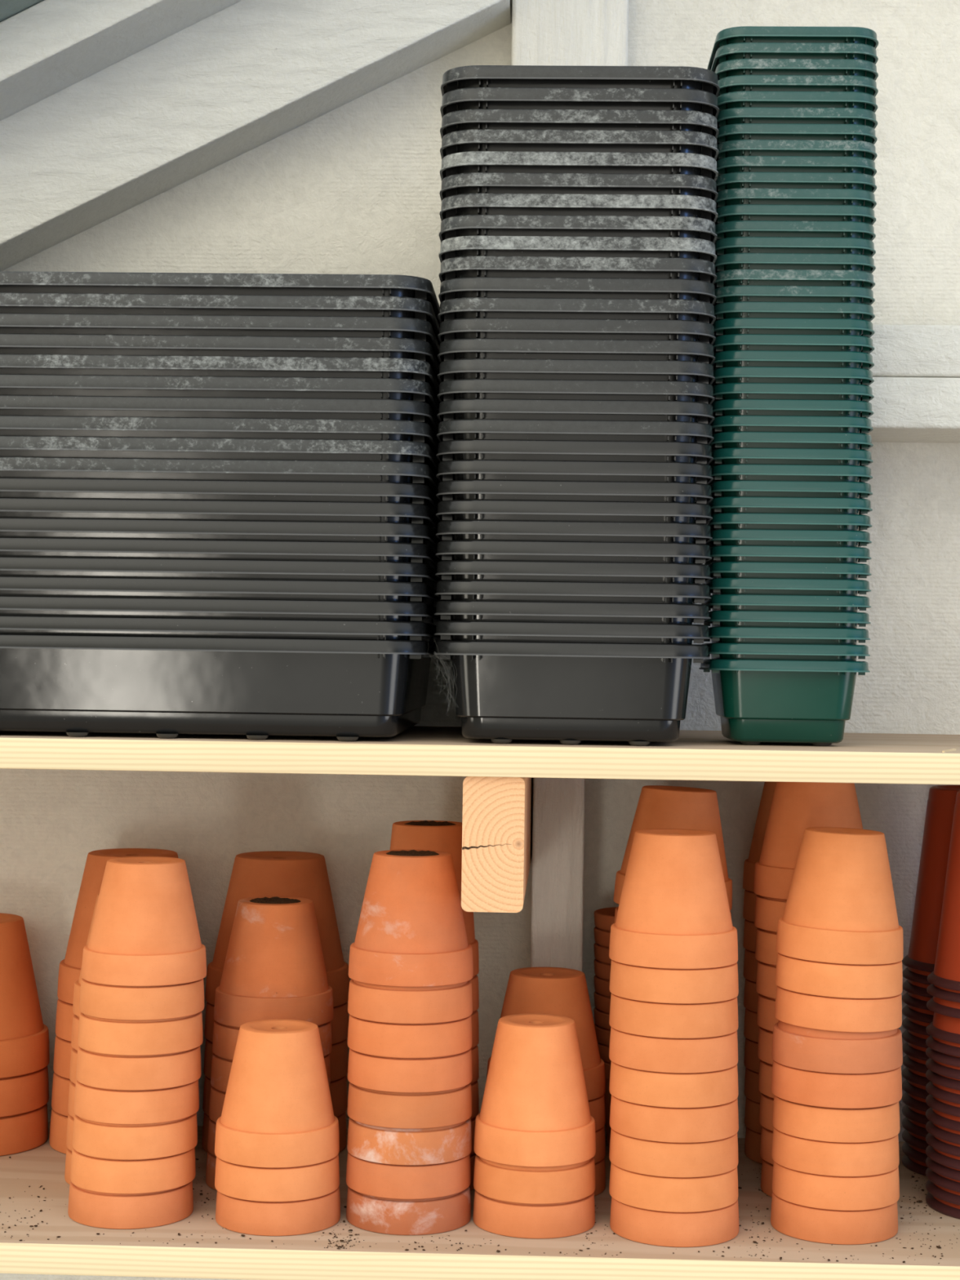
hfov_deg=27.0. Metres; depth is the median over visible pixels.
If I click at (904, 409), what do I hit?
trim
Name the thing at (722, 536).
tray
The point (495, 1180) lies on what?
terracotta pot
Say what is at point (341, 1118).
terracotta pot
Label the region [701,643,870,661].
tray
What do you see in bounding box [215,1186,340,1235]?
terracotta pot
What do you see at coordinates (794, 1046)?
terracotta pot
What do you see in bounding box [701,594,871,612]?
tray
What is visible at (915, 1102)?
plastic pot
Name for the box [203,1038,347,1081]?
terracotta pot
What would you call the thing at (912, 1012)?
plastic pot
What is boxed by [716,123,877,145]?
tray
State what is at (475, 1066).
terracotta pot
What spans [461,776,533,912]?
support beam
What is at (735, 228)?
tray
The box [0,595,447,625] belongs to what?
tray
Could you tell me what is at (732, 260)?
tray
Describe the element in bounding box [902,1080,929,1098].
plastic pot
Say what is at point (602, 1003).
terracotta pot
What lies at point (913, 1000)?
plastic pot
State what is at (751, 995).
terracotta pot
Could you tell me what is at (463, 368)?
tray
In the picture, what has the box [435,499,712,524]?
tray
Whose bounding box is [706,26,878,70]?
tray
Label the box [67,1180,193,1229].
terracotta pot
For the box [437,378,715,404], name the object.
tray
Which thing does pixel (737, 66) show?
tray
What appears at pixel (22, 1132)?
terracotta pot
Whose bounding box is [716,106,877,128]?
tray
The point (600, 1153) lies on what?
terracotta pot
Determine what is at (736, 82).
tray
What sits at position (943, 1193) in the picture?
plastic pot
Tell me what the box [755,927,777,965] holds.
terracotta pot
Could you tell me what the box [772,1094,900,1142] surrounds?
terracotta pot
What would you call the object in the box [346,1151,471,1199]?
terracotta pot
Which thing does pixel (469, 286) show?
tray
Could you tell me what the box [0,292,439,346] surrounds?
tray
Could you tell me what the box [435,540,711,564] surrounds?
tray
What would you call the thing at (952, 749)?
wood splinter
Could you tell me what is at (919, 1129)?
plastic pot
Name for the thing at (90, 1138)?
terracotta pot
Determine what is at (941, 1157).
plastic pot
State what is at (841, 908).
terracotta pot
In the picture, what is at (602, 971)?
terracotta pot
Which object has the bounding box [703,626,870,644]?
tray
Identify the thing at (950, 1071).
plastic pot
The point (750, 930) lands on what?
terracotta pot
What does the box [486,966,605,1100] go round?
terracotta pot
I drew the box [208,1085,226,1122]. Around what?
terracotta pot
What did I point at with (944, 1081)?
plastic pot
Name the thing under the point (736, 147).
tray
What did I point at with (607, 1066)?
terracotta pot
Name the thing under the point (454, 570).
tray
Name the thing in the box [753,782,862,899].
terracotta pot
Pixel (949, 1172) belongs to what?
plastic pot
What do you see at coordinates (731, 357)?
tray
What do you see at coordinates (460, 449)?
tray
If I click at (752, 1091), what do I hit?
terracotta pot
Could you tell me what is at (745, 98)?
tray
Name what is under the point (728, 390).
tray
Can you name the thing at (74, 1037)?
terracotta pot
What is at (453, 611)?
tray
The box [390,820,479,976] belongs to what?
terracotta pot
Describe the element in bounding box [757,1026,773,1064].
terracotta pot
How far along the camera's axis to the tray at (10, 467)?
1.64 m
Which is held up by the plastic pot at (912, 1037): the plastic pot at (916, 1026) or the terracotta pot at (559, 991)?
the plastic pot at (916, 1026)
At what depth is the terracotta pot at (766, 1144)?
1.81 m
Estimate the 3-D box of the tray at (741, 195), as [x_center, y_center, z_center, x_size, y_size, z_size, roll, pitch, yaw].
[0.266,-0.341,1.732,0.137,0.070,0.141,1,0,2]
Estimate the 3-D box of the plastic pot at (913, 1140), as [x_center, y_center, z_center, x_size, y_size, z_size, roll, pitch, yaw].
[0.475,0.397,1.927,0.131,0.172,0.131,1,-1,-43]
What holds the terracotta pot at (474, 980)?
on the terracotta pot at (474, 1016)
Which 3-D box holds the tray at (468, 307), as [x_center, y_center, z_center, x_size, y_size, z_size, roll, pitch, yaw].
[0.085,-0.237,1.818,0.228,0.081,0.412,1,0,2]
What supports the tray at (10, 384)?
on the tray at (10, 405)
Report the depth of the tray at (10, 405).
1.63 m
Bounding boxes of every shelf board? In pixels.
[0,725,959,784]
[0,1122,959,1279]
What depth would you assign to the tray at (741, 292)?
1.67 m
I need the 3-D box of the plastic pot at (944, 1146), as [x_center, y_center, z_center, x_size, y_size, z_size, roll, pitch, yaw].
[0.467,0.366,1.789,0.131,0.172,0.131,1,0,24]
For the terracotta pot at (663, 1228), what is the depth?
1.65 m
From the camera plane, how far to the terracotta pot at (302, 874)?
1.94 m
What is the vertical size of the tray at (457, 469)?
0.080 m
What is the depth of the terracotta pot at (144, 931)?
1.69 m
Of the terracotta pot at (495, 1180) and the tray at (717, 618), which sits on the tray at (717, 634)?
the tray at (717, 618)
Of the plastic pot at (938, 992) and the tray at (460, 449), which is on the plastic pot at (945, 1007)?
the plastic pot at (938, 992)
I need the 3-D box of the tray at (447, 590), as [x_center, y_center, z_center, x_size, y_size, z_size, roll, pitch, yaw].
[0.082,-0.006,1.827,0.228,0.080,0.412,1,0,2]
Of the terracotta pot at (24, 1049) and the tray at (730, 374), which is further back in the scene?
the terracotta pot at (24, 1049)
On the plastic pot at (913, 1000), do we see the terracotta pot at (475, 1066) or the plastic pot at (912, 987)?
the plastic pot at (912, 987)
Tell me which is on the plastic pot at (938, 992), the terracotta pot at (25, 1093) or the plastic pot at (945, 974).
the plastic pot at (945, 974)
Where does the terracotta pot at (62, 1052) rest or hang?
on the terracotta pot at (60, 1085)
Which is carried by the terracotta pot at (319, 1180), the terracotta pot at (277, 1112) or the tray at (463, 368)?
the terracotta pot at (277, 1112)
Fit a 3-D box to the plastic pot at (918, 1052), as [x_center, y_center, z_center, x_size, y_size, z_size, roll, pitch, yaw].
[0.475,0.313,1.928,0.131,0.172,0.131,1,-1,31]
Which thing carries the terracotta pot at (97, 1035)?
on the terracotta pot at (104, 1071)
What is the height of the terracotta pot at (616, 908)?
0.107 m
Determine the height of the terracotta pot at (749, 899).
0.108 m
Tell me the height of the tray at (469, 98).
0.080 m
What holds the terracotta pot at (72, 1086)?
on the terracotta pot at (70, 1119)
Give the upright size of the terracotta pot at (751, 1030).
0.108 m
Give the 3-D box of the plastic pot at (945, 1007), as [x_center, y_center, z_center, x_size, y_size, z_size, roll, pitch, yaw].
[0.468,0.246,1.790,0.131,0.172,0.131,1,0,10]
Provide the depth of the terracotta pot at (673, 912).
1.67 m
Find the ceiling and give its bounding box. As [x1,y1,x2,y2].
[0,0,44,22]
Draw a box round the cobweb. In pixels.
[427,640,457,715]
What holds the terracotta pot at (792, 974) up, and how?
on the terracotta pot at (793, 1008)
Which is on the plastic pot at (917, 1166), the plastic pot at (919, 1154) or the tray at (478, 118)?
the plastic pot at (919, 1154)
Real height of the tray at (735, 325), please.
0.070 m
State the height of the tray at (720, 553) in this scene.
0.070 m
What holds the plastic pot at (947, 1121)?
on the plastic pot at (940, 1132)
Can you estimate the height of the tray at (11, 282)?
0.081 m
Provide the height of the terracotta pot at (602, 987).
0.090 m
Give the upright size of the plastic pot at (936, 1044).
0.172 m
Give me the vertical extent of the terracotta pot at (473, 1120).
0.137 m
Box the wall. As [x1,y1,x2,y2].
[0,0,959,1279]
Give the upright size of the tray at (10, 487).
0.081 m
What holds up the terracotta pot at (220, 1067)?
on the terracotta pot at (217, 1097)
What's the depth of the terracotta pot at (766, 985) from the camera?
1.81 m
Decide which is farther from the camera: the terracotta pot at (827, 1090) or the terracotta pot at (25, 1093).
the terracotta pot at (25, 1093)
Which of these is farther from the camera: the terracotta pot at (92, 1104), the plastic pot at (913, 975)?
the plastic pot at (913, 975)
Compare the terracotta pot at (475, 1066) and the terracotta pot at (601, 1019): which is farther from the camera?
the terracotta pot at (601, 1019)
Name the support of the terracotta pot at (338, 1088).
on the terracotta pot at (341, 1118)
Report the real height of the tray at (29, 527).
0.081 m
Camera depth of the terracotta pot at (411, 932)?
1.69 m
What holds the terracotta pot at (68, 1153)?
on the shelf board at (292, 1257)
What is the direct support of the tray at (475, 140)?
on the tray at (494, 162)
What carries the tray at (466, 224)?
on the tray at (463, 246)
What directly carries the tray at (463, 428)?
on the tray at (460, 449)
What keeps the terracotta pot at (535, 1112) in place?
on the terracotta pot at (495, 1180)
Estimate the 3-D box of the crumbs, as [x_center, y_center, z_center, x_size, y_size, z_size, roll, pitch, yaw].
[-0.005,0.498,1.826,0.908,0.002,0.403,1,0,2]
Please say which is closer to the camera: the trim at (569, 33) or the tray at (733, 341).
the tray at (733, 341)
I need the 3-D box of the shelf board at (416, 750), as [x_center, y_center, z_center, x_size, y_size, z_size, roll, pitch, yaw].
[0.058,0.101,1.831,1.900,0.026,0.417,1,0,2]
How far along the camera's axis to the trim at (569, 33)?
1.99 m
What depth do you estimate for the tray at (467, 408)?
1.62 m
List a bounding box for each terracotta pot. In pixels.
[0,912,49,1078]
[0,1066,48,1117]
[0,1103,48,1155]
[48,1109,67,1154]
[51,1071,71,1116]
[53,1035,72,1079]
[55,998,74,1041]
[57,848,177,1004]
[64,1147,71,1184]
[66,1114,74,1151]
[67,1081,75,1117]
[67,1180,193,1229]
[69,1048,77,1084]
[70,1146,195,1194]
[71,1014,79,1049]
[72,893,99,1016]
[72,1112,197,1159]
[74,1080,199,1124]
[75,1045,200,1090]
[77,1011,203,1055]
[79,978,204,1020]
[81,856,206,986]
[201,1111,346,1152]
[202,1075,347,1116]
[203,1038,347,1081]
[204,851,349,1007]
[204,1001,348,1044]
[205,1151,216,1190]
[207,1118,216,1156]
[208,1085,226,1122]
[210,1053,330,1092]
[212,1020,332,1060]
[213,896,333,1027]
[214,1018,339,1168]
[214,1154,339,1201]
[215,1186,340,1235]
[346,1082,471,1128]
[346,1117,471,1165]
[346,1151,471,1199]
[346,1186,471,1235]
[347,979,472,1023]
[347,1014,472,1057]
[347,1048,472,1093]
[348,849,473,986]
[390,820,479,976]
[469,1152,475,1190]
[470,974,479,1012]
[470,1044,479,1083]
[470,1080,479,1119]
[470,1116,475,1155]
[471,1009,479,1048]
[472,1190,595,1238]
[473,1013,595,1167]
[473,1154,595,1204]
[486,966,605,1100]
[588,1094,605,1130]
[593,1126,605,1163]
[593,1158,605,1195]
[594,906,616,932]
[594,926,610,948]
[594,942,611,964]
[594,959,610,981]
[594,974,611,997]
[594,991,610,1013]
[594,1007,610,1031]
[594,1023,610,1047]
[597,1042,611,1063]
[604,1062,611,1149]
[608,828,737,968]
[608,993,737,1038]
[608,1026,737,1073]
[608,1061,738,1107]
[608,1128,738,1177]
[608,1162,737,1212]
[609,960,738,1004]
[609,1094,738,1142]
[609,1196,738,1247]
[613,785,732,910]
[613,906,731,923]
[742,781,776,892]
[742,889,756,922]
[742,919,757,951]
[743,948,758,982]
[743,978,759,1012]
[743,1008,759,1042]
[743,1038,759,1072]
[744,1067,760,1102]
[744,1097,761,1133]
[744,1126,762,1163]
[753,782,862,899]
[754,894,786,932]
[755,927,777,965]
[755,960,777,998]
[756,993,778,1031]
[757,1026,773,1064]
[758,1059,773,1097]
[759,1093,773,1131]
[760,1125,773,1164]
[760,1159,773,1196]
[770,1191,897,1244]
[771,1020,902,1074]
[771,1059,902,1108]
[771,1127,899,1177]
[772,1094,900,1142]
[772,1160,899,1210]
[774,952,902,998]
[774,986,902,1032]
[775,826,903,964]
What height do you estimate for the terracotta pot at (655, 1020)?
0.108 m
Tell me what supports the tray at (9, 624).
on the tray at (77, 686)
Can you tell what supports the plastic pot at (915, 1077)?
on the plastic pot at (919, 1091)
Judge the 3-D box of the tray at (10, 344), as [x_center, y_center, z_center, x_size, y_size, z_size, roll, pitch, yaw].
[-0.325,-0.210,1.833,0.582,0.081,0.402,1,0,2]
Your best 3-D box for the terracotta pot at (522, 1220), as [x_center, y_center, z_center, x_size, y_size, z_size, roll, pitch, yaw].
[0.047,0.447,1.718,0.105,0.104,0.105,1,0,-5]
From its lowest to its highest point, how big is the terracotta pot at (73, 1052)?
0.108 m
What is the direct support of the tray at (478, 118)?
on the tray at (475, 140)
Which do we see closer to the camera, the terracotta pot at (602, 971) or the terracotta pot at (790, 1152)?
the terracotta pot at (790, 1152)
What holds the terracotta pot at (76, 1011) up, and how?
on the terracotta pot at (74, 1037)
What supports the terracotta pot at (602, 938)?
on the terracotta pot at (601, 953)
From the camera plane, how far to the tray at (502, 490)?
1.62 m
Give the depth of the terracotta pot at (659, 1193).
1.66 m
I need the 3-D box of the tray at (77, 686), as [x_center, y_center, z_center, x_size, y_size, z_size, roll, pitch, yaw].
[-0.329,0.040,1.837,0.582,0.085,0.402,1,0,2]
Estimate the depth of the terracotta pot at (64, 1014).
1.93 m
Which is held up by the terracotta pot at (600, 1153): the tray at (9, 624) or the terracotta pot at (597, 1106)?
the terracotta pot at (597, 1106)
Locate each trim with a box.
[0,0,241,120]
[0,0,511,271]
[511,0,628,66]
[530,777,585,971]
[866,377,959,443]
[869,324,959,377]
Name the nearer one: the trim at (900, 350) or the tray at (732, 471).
the tray at (732, 471)
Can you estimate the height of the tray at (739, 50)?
0.070 m
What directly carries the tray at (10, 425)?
on the tray at (10, 446)
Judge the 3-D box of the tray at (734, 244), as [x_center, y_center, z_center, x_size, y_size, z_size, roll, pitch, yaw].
[0.266,-0.301,1.733,0.137,0.070,0.141,1,0,2]
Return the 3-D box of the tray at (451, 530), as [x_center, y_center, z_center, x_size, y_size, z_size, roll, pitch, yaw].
[0.083,-0.056,1.825,0.228,0.080,0.412,1,0,2]
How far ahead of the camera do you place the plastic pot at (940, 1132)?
1.76 m
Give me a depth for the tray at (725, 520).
1.67 m
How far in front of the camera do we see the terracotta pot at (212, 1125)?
1.81 m
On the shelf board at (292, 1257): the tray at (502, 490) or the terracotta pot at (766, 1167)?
the terracotta pot at (766, 1167)
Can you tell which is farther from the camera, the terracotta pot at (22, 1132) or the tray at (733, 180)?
the terracotta pot at (22, 1132)
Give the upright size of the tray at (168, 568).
0.081 m
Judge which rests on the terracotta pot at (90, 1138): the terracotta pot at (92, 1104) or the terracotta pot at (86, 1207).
the terracotta pot at (92, 1104)
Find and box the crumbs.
[1,1154,959,1263]
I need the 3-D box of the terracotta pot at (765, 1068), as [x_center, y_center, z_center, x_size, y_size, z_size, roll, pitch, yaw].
[0.310,0.360,1.830,0.109,0.108,0.109,1,-1,-42]
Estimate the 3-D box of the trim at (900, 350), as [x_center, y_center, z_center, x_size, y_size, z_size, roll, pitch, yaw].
[0.853,-0.269,1.954,1.329,0.049,0.126,1,0,2]
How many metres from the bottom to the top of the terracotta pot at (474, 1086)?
0.137 m
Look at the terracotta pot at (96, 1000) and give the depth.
1.68 m
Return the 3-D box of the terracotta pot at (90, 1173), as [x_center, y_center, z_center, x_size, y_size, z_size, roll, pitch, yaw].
[-0.299,0.412,1.728,0.107,0.106,0.107,1,0,0]
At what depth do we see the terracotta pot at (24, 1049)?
1.94 m
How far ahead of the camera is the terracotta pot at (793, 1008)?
1.67 m
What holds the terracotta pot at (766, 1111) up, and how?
on the terracotta pot at (766, 1144)
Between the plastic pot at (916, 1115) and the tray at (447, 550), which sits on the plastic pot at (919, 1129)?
the plastic pot at (916, 1115)
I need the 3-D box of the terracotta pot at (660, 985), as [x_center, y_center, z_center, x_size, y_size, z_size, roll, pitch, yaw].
[0.166,0.246,1.704,0.109,0.108,0.109,1,-1,-41]
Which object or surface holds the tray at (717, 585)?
on the tray at (717, 602)
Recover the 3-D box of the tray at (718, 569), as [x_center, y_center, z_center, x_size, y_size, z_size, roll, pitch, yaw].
[0.264,-0.030,1.740,0.137,0.070,0.141,1,0,2]
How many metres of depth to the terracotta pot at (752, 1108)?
1.94 m
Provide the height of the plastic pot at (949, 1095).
0.172 m
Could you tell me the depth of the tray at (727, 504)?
1.67 m
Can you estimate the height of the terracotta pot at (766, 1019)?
0.108 m
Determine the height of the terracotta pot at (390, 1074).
0.107 m
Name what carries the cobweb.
attached to the tray at (568, 693)
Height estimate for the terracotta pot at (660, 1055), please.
0.108 m
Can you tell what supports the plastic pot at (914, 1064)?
on the plastic pot at (915, 1077)
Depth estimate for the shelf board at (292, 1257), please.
1.63 m
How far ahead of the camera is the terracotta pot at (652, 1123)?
1.66 m
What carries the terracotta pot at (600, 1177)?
on the shelf board at (292, 1257)
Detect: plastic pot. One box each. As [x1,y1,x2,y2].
[902,785,959,972]
[902,967,931,985]
[902,979,933,998]
[902,991,930,1010]
[902,1004,933,1023]
[902,1017,930,1035]
[902,1029,929,1048]
[902,1041,928,1061]
[902,1054,928,1073]
[902,1066,929,1086]
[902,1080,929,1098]
[902,1092,929,1111]
[902,1104,928,1124]
[902,1116,928,1137]
[902,1129,928,1150]
[902,1142,927,1163]
[902,1154,928,1176]
[925,1012,959,1044]
[925,1035,959,1057]
[925,1047,959,1066]
[925,1057,959,1079]
[925,1069,959,1090]
[925,1080,959,1104]
[925,1094,959,1117]
[925,1106,959,1131]
[925,1120,959,1144]
[925,1133,959,1156]
[925,1145,959,1169]
[925,1156,959,1180]
[925,1168,959,1192]
[925,1179,959,1205]
[925,1192,959,1218]
[926,983,959,1002]
[926,995,959,1018]
[927,790,959,991]
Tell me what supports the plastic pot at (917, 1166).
on the shelf board at (292, 1257)
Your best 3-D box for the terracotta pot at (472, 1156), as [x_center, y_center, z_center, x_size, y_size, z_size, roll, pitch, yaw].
[-0.047,0.430,1.837,0.094,0.137,0.094,1,-1,-44]
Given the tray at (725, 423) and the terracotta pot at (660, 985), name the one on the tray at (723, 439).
the tray at (725, 423)
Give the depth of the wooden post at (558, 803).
1.93 m
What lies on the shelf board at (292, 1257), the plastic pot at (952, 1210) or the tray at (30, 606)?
the plastic pot at (952, 1210)
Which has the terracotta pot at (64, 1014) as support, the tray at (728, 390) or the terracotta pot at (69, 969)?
the terracotta pot at (69, 969)
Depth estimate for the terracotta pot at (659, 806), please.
1.80 m
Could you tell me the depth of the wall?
2.04 m
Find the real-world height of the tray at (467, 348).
0.080 m
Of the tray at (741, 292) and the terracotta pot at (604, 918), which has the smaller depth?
the tray at (741, 292)
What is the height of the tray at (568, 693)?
0.085 m
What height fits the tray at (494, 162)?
0.080 m
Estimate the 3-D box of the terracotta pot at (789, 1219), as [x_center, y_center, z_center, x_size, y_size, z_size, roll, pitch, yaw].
[0.304,0.450,1.716,0.108,0.107,0.108,1,0,6]
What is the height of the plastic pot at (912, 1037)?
0.172 m
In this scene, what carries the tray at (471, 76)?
on the tray at (469, 98)
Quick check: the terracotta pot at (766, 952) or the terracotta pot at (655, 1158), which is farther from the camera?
the terracotta pot at (766, 952)
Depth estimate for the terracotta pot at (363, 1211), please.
1.68 m
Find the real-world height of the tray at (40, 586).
0.081 m
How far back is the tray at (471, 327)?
1.62 m
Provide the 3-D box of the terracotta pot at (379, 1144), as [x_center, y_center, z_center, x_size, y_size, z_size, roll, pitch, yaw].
[-0.060,0.386,1.724,0.108,0.107,0.108,1,-1,39]
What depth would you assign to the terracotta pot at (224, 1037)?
1.81 m
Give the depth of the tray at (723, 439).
1.67 m
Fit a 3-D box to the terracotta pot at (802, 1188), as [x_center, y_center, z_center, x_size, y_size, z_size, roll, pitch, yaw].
[0.306,0.422,1.716,0.108,0.107,0.108,1,0,-19]
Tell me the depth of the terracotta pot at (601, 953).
1.95 m
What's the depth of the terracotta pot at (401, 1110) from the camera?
1.68 m
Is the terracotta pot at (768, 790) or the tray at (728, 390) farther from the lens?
the terracotta pot at (768, 790)
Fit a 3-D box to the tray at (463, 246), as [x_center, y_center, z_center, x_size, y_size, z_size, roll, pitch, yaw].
[0.085,-0.287,1.817,0.228,0.081,0.412,1,1,2]
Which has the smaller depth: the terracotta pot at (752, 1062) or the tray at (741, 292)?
the tray at (741, 292)
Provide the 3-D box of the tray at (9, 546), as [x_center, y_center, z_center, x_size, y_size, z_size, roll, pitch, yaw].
[-0.328,-0.042,1.836,0.582,0.081,0.402,1,0,2]
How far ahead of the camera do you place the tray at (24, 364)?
1.63 m
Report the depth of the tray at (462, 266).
1.61 m
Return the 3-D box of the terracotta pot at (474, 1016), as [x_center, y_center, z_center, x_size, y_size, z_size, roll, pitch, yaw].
[-0.047,0.301,1.838,0.094,0.137,0.094,1,-1,38]
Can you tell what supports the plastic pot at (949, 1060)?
on the plastic pot at (950, 1071)
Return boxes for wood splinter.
[942,748,956,752]
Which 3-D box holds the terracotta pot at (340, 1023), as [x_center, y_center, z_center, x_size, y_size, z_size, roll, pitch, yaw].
[-0.199,0.319,1.969,0.142,0.142,0.142,1,0,15]
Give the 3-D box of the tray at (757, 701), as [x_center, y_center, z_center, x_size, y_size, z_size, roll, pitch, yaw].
[0.263,0.054,1.742,0.137,0.073,0.141,1,0,2]
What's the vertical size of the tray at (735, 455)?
0.070 m
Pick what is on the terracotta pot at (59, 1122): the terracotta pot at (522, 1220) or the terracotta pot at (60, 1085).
the terracotta pot at (60, 1085)
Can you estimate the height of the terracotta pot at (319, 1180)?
0.106 m
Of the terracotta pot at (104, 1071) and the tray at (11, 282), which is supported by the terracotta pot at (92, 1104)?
the terracotta pot at (104, 1071)
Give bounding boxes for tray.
[0,271,439,327]
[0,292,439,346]
[0,313,439,364]
[0,333,439,384]
[0,354,439,404]
[0,373,439,423]
[0,395,439,443]
[0,415,439,462]
[0,435,439,482]
[0,457,439,502]
[0,477,439,517]
[0,497,440,533]
[0,517,440,553]
[0,537,441,571]
[0,556,442,589]
[0,576,445,607]
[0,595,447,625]
[0,615,442,642]
[0,634,439,741]
[434,600,710,624]
[434,621,710,644]
[434,640,710,746]
[435,439,713,464]
[435,480,713,504]
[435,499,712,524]
[435,520,712,544]
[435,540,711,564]
[435,560,711,583]
[435,580,711,604]
[436,418,713,444]
[436,459,713,484]
[437,297,715,324]
[437,317,715,345]
[437,337,715,364]
[437,358,715,385]
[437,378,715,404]
[437,398,714,424]
[438,235,716,263]
[438,276,716,305]
[439,172,718,202]
[439,193,717,223]
[439,214,716,243]
[439,256,716,284]
[440,65,719,97]
[440,87,719,118]
[440,108,719,138]
[440,128,718,159]
[440,151,718,181]
[698,658,870,746]
[699,610,871,628]
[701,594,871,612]
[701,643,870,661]
[702,577,871,595]
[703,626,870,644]
[704,528,871,547]
[704,545,871,564]
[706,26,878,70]
[706,512,871,531]
[707,496,872,515]
[708,447,873,466]
[708,463,872,484]
[708,561,871,579]
[709,431,873,451]
[710,415,873,434]
[710,480,872,498]
[711,42,878,72]
[711,350,874,369]
[711,366,874,386]
[711,382,874,404]
[711,399,873,417]
[712,317,875,337]
[712,333,874,354]
[713,269,875,288]
[713,284,875,306]
[714,236,875,257]
[714,253,875,273]
[714,301,875,321]
[715,58,878,80]
[715,139,877,160]
[715,171,876,192]
[715,187,876,208]
[715,204,875,225]
[715,220,875,241]
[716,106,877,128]
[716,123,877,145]
[716,155,876,176]
[717,75,878,96]
[717,90,877,112]
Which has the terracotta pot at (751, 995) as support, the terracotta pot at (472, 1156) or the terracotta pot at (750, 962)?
the terracotta pot at (750, 962)
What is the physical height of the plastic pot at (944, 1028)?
0.172 m
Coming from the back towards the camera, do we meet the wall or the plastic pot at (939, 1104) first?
the wall
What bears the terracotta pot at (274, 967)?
on the terracotta pot at (224, 1037)
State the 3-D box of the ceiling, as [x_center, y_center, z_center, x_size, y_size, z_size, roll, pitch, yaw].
[-0.328,-0.655,1.927,2.300,1.186,0.261,1,0,2]
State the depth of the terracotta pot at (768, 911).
1.80 m
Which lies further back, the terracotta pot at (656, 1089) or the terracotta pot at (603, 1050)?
the terracotta pot at (603, 1050)
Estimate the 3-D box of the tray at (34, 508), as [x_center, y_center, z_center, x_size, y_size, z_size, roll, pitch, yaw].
[-0.327,-0.075,1.835,0.582,0.081,0.402,1,0,2]
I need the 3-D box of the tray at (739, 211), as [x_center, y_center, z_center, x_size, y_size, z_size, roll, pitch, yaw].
[0.266,-0.328,1.732,0.137,0.070,0.141,1,0,2]
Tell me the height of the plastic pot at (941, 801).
0.172 m
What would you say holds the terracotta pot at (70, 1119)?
on the terracotta pot at (68, 1153)
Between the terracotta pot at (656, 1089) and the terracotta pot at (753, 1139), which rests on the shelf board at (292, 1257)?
the terracotta pot at (753, 1139)
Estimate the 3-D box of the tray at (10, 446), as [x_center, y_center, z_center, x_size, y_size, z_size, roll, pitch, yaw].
[-0.326,-0.126,1.834,0.582,0.080,0.402,1,0,2]
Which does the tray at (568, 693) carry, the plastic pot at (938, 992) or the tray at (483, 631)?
the tray at (483, 631)
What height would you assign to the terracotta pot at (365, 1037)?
0.107 m
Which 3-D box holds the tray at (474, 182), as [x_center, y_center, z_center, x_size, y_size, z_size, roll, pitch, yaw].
[0.086,-0.338,1.815,0.228,0.081,0.412,1,1,2]
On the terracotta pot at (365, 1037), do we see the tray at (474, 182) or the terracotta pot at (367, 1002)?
the terracotta pot at (367, 1002)
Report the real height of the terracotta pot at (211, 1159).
0.108 m
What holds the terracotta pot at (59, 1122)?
on the shelf board at (292, 1257)
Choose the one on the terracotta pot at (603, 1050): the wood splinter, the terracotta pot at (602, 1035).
the terracotta pot at (602, 1035)
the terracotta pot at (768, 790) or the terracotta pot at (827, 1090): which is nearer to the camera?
the terracotta pot at (827, 1090)

